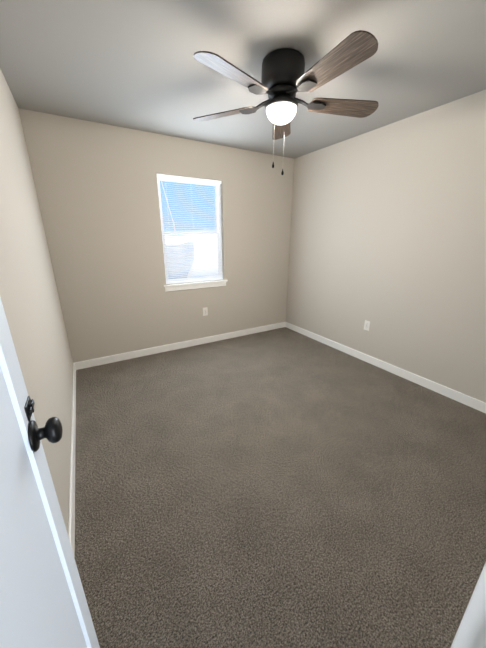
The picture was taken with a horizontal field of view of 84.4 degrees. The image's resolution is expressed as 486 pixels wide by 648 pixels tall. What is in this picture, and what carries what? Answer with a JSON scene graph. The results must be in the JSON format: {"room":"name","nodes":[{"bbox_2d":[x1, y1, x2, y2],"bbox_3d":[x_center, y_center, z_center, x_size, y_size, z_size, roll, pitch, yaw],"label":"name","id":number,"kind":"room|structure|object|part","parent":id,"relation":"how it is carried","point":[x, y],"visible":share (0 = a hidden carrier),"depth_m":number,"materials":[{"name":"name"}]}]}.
{"room":"empty bedroom","nodes":[
{"label":"empty bedroom","id":0,"kind":"room"},
{"bbox_2d":[0,69,72,532],"bbox_3d":[-1.085,-0.195,1.227,0.115,2.440,3.340,-10,21,-29],"label":"wall","id":1,"kind":"structure","parent":0,"point":[30,299],"depth_m":1.48,"materials":[{"name":"beige paint"}]},
{"bbox_2d":[68,363,75,557],"bbox_3d":[-1.061,0.896,1.670,0.013,0.090,3.192,-10,21,-29],"label":"baseboard","id":2,"kind":"structure","parent":1,"relation":"attached to","point":[71,527],"depth_m":1.60,"materials":[{"name":"white wood"}]},
{"bbox_2d":[19,108,293,362],"bbox_3d":[-0.618,-0.897,3.394,3.230,2.440,0.115,-10,21,-29],"label":"wall","id":3,"kind":"structure","parent":0,"point":[96,185],"depth_m":3.01,"materials":[{"name":"beige paint"}]},
{"bbox_2d":[75,322,285,369],"bbox_3d":[-0.585,0.237,3.704,3.000,0.090,0.013,-10,21,-29],"label":"baseboard","id":4,"kind":"structure","parent":3,"relation":"attached to","point":[128,355],"depth_m":3.49,"materials":[{"name":"white wood"}]},
{"bbox_2d":[157,174,225,291],"bbox_3d":[-0.619,-1.089,3.324,0.830,1.292,0.129,-10,21,-29],"label":"window","id":5,"kind":"structure","parent":3,"relation":"in","point":[219,220],"depth_m":3.32,"materials":[{"name":"white plastic"}]},
{"bbox_2d":[160,178,174,277],"bbox_3d":[-0.852,-1.061,3.139,0.127,1.170,0.013,-9,20,-26],"label":"blind cord","id":6,"kind":"object","parent":5,"relation":"hanging from","point":[172,218],"depth_m":3.07,"materials":[{"name":"white plastic"}]},
{"bbox_3d":[-0.638,-1.138,3.342,0.742,1.162,0.045,-10,21,-29],"label":"window sash","id":7,"kind":"part","parent":5,"relation":"part of","materials":[{"name":"white plastic"}]},
{"bbox_3d":[-0.608,-1.123,3.294,0.782,1.204,0.028,-10,21,-29],"label":"window blinds rails","id":8,"kind":"part","parent":5,"relation":"part of","materials":[{"name":"white plastic"}]},
{"bbox_3d":[-0.589,-0.487,3.466,0.830,0.060,0.014,-10,21,-29],"label":"window apron","id":9,"kind":"part","parent":5,"relation":"part of","materials":[{"name":"white wood"}]},
{"bbox_2d":[163,279,227,286],"bbox_3d":[-0.601,-0.533,3.472,0.860,0.022,0.092,-10,21,-29],"label":"window sill","id":10,"kind":"structure","parent":3,"relation":"attached to","point":[193,283],"depth_m":3.43,"materials":[{"name":"white wood"}]},
{"bbox_2d":[203,307,207,315],"bbox_3d":[-0.509,-0.168,3.624,0.070,0.114,0.008,-10,21,-29],"label":"electrical outlet","id":11,"kind":"object","parent":3,"relation":"attached to","point":[205,311],"visible":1,"depth_m":3.62,"materials":[{"name":"white plastic"}]},
{"bbox_2d":[0,0,485,158],"bbox_3d":[0.283,-1.430,0.886,4.300,0.120,5.230,-10,21,-29],"label":"ceiling","id":12,"kind":"structure","parent":0,"point":[133,64],"depth_m":1.63,"materials":[{"name":"grey paint"}]},
{"bbox_2d":[193,30,378,174],"bbox_3d":[0.266,-1.302,1.698,1.274,0.625,1.232,-10,21,-29],"label":"fan","id":13,"kind":"object","parent":12,"relation":"hanging from","point":[285,78],"visible":1,"depth_m":1.56,"materials":[{"name":"black"}]},
{"bbox_3d":[-0.137,-1.471,1.883,0.480,0.006,0.156,8,33,24],"label":"blade","id":14,"kind":"part","parent":13,"relation":"part of","materials":[{"name":"brown wood"}]},
{"label":"blade","id":15,"kind":"part","parent":13,"relation":"part of","materials":[{"name":"wood"}]},
{"bbox_3d":[0.303,-1.545,2.109,0.156,0.006,0.480,-10,16,11],"label":"blade","id":16,"kind":"part","parent":13,"relation":"part of","materials":[{"name":"brown wood"}]},
{"bbox_3d":[0.449,-1.300,1.353,0.156,0.006,0.480,5,13,-31],"label":"blade","id":17,"kind":"part","parent":13,"relation":"part of","materials":[{"name":"brown wood"}]},
{"bbox_3d":[0.665,-1.439,1.782,0.480,0.006,0.156,-3,5,-10],"label":"blade","id":18,"kind":"part","parent":13,"relation":"part of","materials":[{"name":"brown wood"}]},
{"bbox_2d":[75,327,485,647],"bbox_3d":[0.283,0.996,1.671,4.300,0.100,5.230,-10,21,-29],"label":"floor","id":19,"kind":"structure","parent":0,"point":[284,487],"depth_m":1.51,"materials":[{"name":"carpet"}]},
{"bbox_2d":[286,90,485,402],"bbox_3d":[1.601,-0.682,2.729,0.115,2.440,3.340,-10,21,-29],"label":"wall","id":20,"kind":"structure","parent":0,"point":[388,233],"depth_m":2.64,"materials":[{"name":"beige paint"}]},
{"bbox_2d":[364,320,369,330],"bbox_3d":[1.439,0.018,3.118,0.008,0.114,0.070,-10,21,-29],"label":"electrical outlet","id":21,"kind":"object","parent":20,"relation":"attached to","point":[366,325],"visible":1,"depth_m":3.11,"materials":[{"name":"white plastic"}]},
{"bbox_2d":[285,322,485,412],"bbox_3d":[1.519,0.433,3.102,0.013,0.090,3.212,-10,21,-29],"label":"baseboard","id":22,"kind":"structure","parent":20,"relation":"attached to","point":[472,402],"depth_m":2.83,"materials":[{"name":"white wood"}]},
{"bbox_3d":[1.075,-0.010,0.655,3.000,2.440,0.115,-10,21,-29],"label":"wall","id":23,"kind":"structure","parent":0,"visible":0},
{"bbox_2d":[0,297,99,647],"bbox_3d":[-0.316,0.289,0.364,0.088,2.026,0.650,-10,21,-29],"label":"door","id":24,"kind":"structure","parent":23,"relation":"in","point":[43,602],"depth_m":0.52,"materials":[{"name":"white wood"}]},
{"bbox_2d":[24,396,34,421],"bbox_3d":[-0.472,0.186,0.595,0.010,0.036,0.054,-10,21,-29],"label":"bolt","id":25,"kind":"object","parent":24,"relation":"attached to","point":[29,407],"visible":1,"depth_m":0.58,"materials":[{"name":"black metal"}]},
{"bbox_3d":[-0.436,0.240,0.597,0.055,0.068,0.068,-10,21,-29],"label":"hall door knob","id":26,"kind":"part","parent":24,"relation":"part of","materials":[{"name":"black metal"}]},
{"bbox_2d":[450,562,485,647],"bbox_3d":[0.123,0.342,0.181,0.698,2.062,0.115,-10,21,-29],"label":"door frame","id":27,"kind":"structure","parent":23,"relation":"attached to","point":[471,632],"depth_m":0.44,"materials":[{"name":"white wood"}]},
{"label":"outside","id":28,"kind":"structure","parent":0,"visible":0},
{"bbox_2d":[160,181,217,278],"bbox_3d":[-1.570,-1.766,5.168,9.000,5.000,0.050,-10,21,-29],"label":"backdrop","id":29,"kind":"structure","parent":28,"point":[180,205],"depth_m":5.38,"materials":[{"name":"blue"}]}
]}

